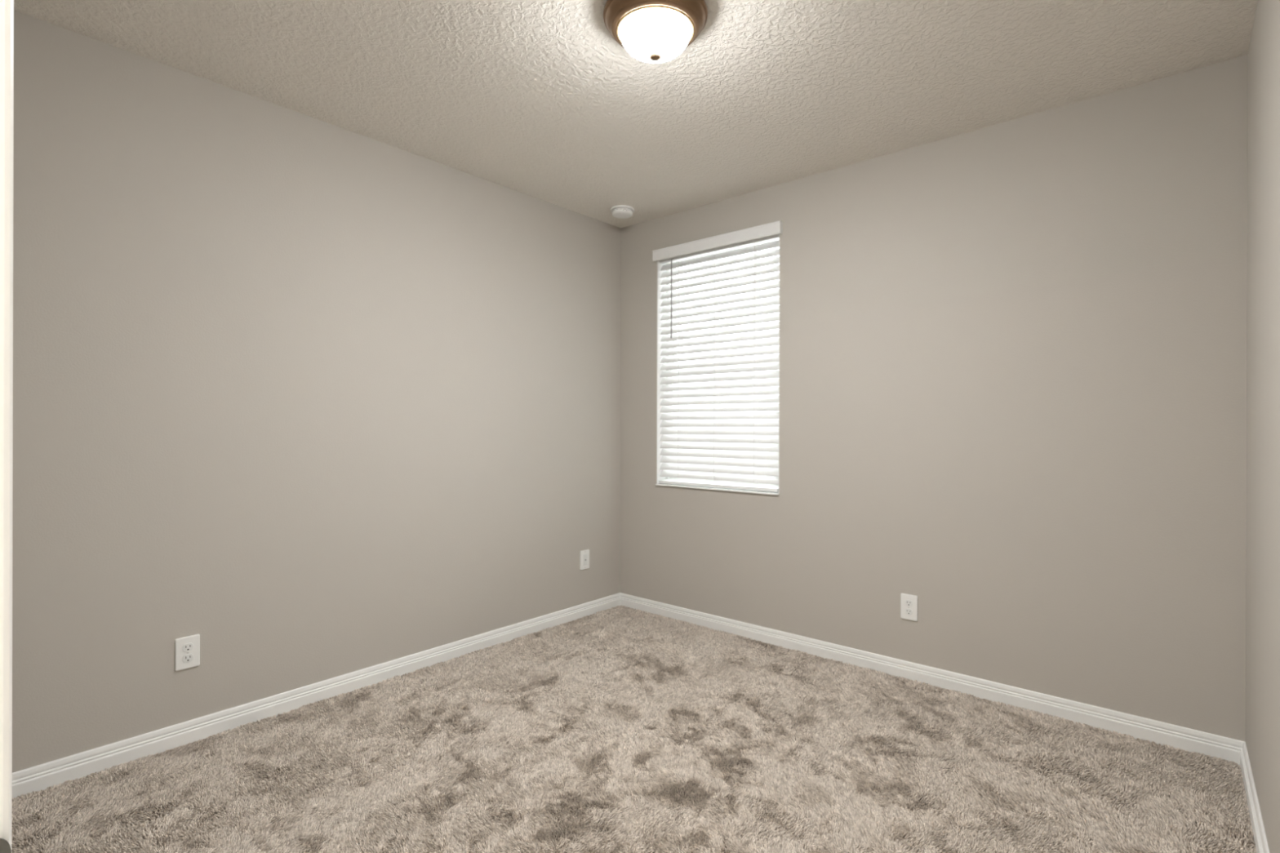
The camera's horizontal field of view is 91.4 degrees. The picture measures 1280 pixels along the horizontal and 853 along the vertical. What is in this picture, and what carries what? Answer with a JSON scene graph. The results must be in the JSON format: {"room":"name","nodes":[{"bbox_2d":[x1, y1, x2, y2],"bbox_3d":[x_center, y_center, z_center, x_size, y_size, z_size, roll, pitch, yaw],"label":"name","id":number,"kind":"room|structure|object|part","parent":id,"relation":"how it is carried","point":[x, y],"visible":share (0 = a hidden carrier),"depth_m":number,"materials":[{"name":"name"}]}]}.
{"room":"empty bedroom","nodes":[
{"label":"empty bedroom","id":0,"kind":"room"},
{"bbox_2d":[12,10,621,773],"bbox_3d":[-1.830,-0.066,2.178,0.160,2.440,5.360,0,0,41],"label":"wall","id":1,"kind":"structure","parent":0,"point":[312,400],"depth_m":2.47,"materials":[{"name":"beige paint"}]},
{"bbox_2d":[174,634,199,671],"bbox_3d":[-1.643,0.821,2.268,0.008,0.116,0.074,0,0,41],"label":"power outlet","id":2,"kind":"object","parent":1,"relation":"attached to","point":[187,649],"visible":1,"depth_m":2.26,"materials":[{"name":"white plastic"}]},
{"bbox_2d":[182,653,193,662],"bbox_3d":[-1.642,0.841,2.267,0.004,0.029,0.034,0,0,41],"label":"receptacle","id":3,"kind":"object","parent":2,"relation":"attached to","point":[186,658],"depth_m":2.27,"materials":[{"name":"white plastic"}]},
{"bbox_2d":[182,642,193,652],"bbox_3d":[-1.642,0.802,2.267,0.004,0.029,0.034,0,0,41],"label":"receptacle","id":4,"kind":"object","parent":2,"relation":"attached to","point":[186,646],"depth_m":2.27,"materials":[{"name":"white plastic"}]},
{"bbox_2d":[12,592,620,798],"bbox_3d":[-1.087,1.114,2.913,0.014,0.083,2.953,0,0,41],"label":"baseboard","id":5,"kind":"structure","parent":1,"relation":"attached to","point":[37,778],"depth_m":2.46,"materials":[{"name":"white paint"}]},
{"bbox_2d":[580,549,589,569],"bbox_3d":[-0.333,0.809,3.789,0.012,0.116,0.074,0,0,41],"label":"cable jack","id":6,"kind":"object","parent":1,"relation":"attached to","point":[584,554],"visible":1,"depth_m":3.79,"materials":[{"name":"white plastic"}]},
{"bbox_2d":[12,615,1253,852],"bbox_3d":[-0.669,1.217,1.178,3.229,0.120,5.360,0,0,41],"label":"floor","id":7,"kind":"structure","parent":0,"point":[615,615],"depth_m":1.99,"materials":[{"name":"beige carpet"}]},
{"bbox_2d":[11,605,1256,852],"bbox_3d":[-0.026,1.151,1.927,2.889,0.015,3.047,0,0,41],"label":"carpet","id":8,"kind":"object","parent":7,"relation":"on","point":[1159,805],"visible":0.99,"depth_m":2.07,"materials":[{"name":"beige carpet"}]},
{"bbox_2d":[13,0,1257,228],"bbox_3d":[-0.663,-1.343,1.177,3.229,0.120,5.360,0,0,41],"label":"ceiling","id":9,"kind":"structure","parent":0,"point":[538,99],"depth_m":2.25,"materials":[{"name":"white paint"}]},
{"bbox_2d":[610,204,634,218],"bbox_3d":[-0.104,-1.262,3.682,0.140,0.040,0.140,0,0,41],"label":"smoke detector","id":10,"kind":"object","parent":9,"relation":"attached to","point":[620,211],"visible":1,"depth_m":3.64,"materials":[{"name":"white plastic"}]},
{"bbox_2d":[603,0,707,63],"bbox_3d":[0.047,-1.208,1.930,0.323,0.147,0.323,0,0,41],"label":"ceiling light","id":11,"kind":"object","parent":9,"relation":"attached to","point":[651,31],"visible":1,"depth_m":1.86,"materials":[{"name":"white glass"}]},
{"bbox_2d":[620,54,1247,742],"bbox_3d":[1.029,-0.059,3.149,2.909,2.440,0.160,0,0,41],"label":"wall","id":12,"kind":"structure","parent":0,"point":[1012,353],"depth_m":2.61,"materials":[{"name":"beige paint"}]},
{"bbox_2d":[655,240,779,495],"bbox_3d":[0.464,-0.346,3.618,0.834,1.418,0.157,0,0,41],"label":"window","id":13,"kind":"structure","parent":12,"relation":"in","point":[660,265],"depth_m":3.84,"materials":[{"name":"white plastic"}]},
{"bbox_3d":[0.442,0.358,3.595,0.834,0.010,0.097,0,0,41],"label":"sill","id":14,"kind":"part","parent":13,"relation":"part of","materials":[{"name":"white wood"}]},
{"bbox_2d":[652,220,782,492],"bbox_3d":[0.432,-0.364,3.579,0.865,1.429,0.091,0,0,41],"label":"window blind","id":15,"kind":"object","parent":13,"relation":"attached to","point":[739,455],"visible":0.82,"depth_m":3.57,"materials":[{"name":"white plastic"}]},
{"bbox_3d":[0.243,-0.337,3.767,0.002,1.344,0.036,0,0,41],"label":"ladder cord","id":16,"kind":"part","parent":15,"relation":"part of","materials":[{"name":"white fabric"}]},
{"bbox_3d":[0.439,-0.337,3.599,0.002,1.344,0.036,0,0,41],"label":"ladder cord","id":17,"kind":"part","parent":15,"relation":"part of","materials":[{"name":"white fabric"}]},
{"bbox_3d":[0.439,0.337,3.598,0.811,0.017,0.050,0,9,41],"label":"rail","id":18,"kind":"part","parent":15,"relation":"part of","materials":[{"name":"white plastic"}]},
{"bbox_3d":[0.637,-0.336,3.428,0.002,1.344,0.036,0,0,41],"label":"ladder cord","id":19,"kind":"part","parent":15,"relation":"part of","materials":[{"name":"white fabric"}]},
{"bbox_3d":[0.487,-0.018,3.646,0.782,0.690,0.023,0,0,41],"label":"sash","id":20,"kind":"part","parent":13,"relation":"part of","materials":[{"name":"white plastic"}]},
{"bbox_3d":[0.504,-0.681,3.663,0.782,0.698,0.023,0,0,41],"label":"sash","id":21,"kind":"part","parent":13,"relation":"part of","materials":[{"name":"white plastic"}]},
{"bbox_2d":[900,593,917,621],"bbox_3d":[1.233,0.829,2.861,0.074,0.116,0.008,0,0,41],"label":"power outlet","id":22,"kind":"object","parent":12,"relation":"attached to","point":[908,603],"visible":1,"depth_m":2.86,"materials":[{"name":"white plastic"}]},
{"bbox_2d":[904,608,912,615],"bbox_3d":[1.232,0.848,2.859,0.034,0.029,0.004,0,0,41],"label":"receptacle","id":23,"kind":"object","parent":22,"relation":"attached to","point":[908,611],"depth_m":2.86,"materials":[{"name":"white plastic"}]},
{"bbox_2d":[905,600,912,606],"bbox_3d":[1.232,0.809,2.859,0.034,0.029,0.004,0,0,41],"label":"receptacle","id":24,"kind":"object","parent":22,"relation":"attached to","point":[908,602],"depth_m":2.86,"materials":[{"name":"white plastic"}]},
{"bbox_2d":[620,592,1244,765],"bbox_3d":[0.969,1.119,3.084,2.909,0.083,0.014,0,0,41],"label":"baseboard","id":25,"kind":"structure","parent":12,"relation":"attached to","point":[1183,738],"depth_m":2.67,"materials":[{"name":"white paint"}]},
{"bbox_2d":[1245,0,1279,852],"bbox_3d":[0.498,-0.059,0.177,0.160,2.440,5.360,0,0,41],"label":"wall","id":26,"kind":"structure","parent":0,"point":[1263,220],"depth_m":1.70,"materials":[{"name":"beige paint"}]},
{"bbox_2d":[1240,742,1269,852],"bbox_3d":[1.114,1.121,1.032,0.014,0.083,2.937,0,0,41],"label":"baseboard","id":27,"kind":"structure","parent":26,"relation":"attached to","point":[1258,828],"depth_m":1.82,"materials":[{"name":"white paint"}]},
{"bbox_3d":[-0.986,-0.063,0.806,2.909,2.440,0.115,0,0,41],"label":"wall","id":28,"kind":"structure","parent":0,"visible":0},
{"bbox_2d":[0,0,13,852],"bbox_3d":[-0.192,0.113,0.123,0.793,2.092,0.147,0,0,41],"label":"door","id":29,"kind":"structure","parent":28,"relation":"in","point":[6,6],"depth_m":0.40,"materials":[{"name":"white paint"}]},
{"bbox_3d":[-0.416,0.286,0.382,0.003,0.056,0.043,0,0,43],"label":"strike plate","id":30,"kind":"part","parent":29,"relation":"part of","materials":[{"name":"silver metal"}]}
]}

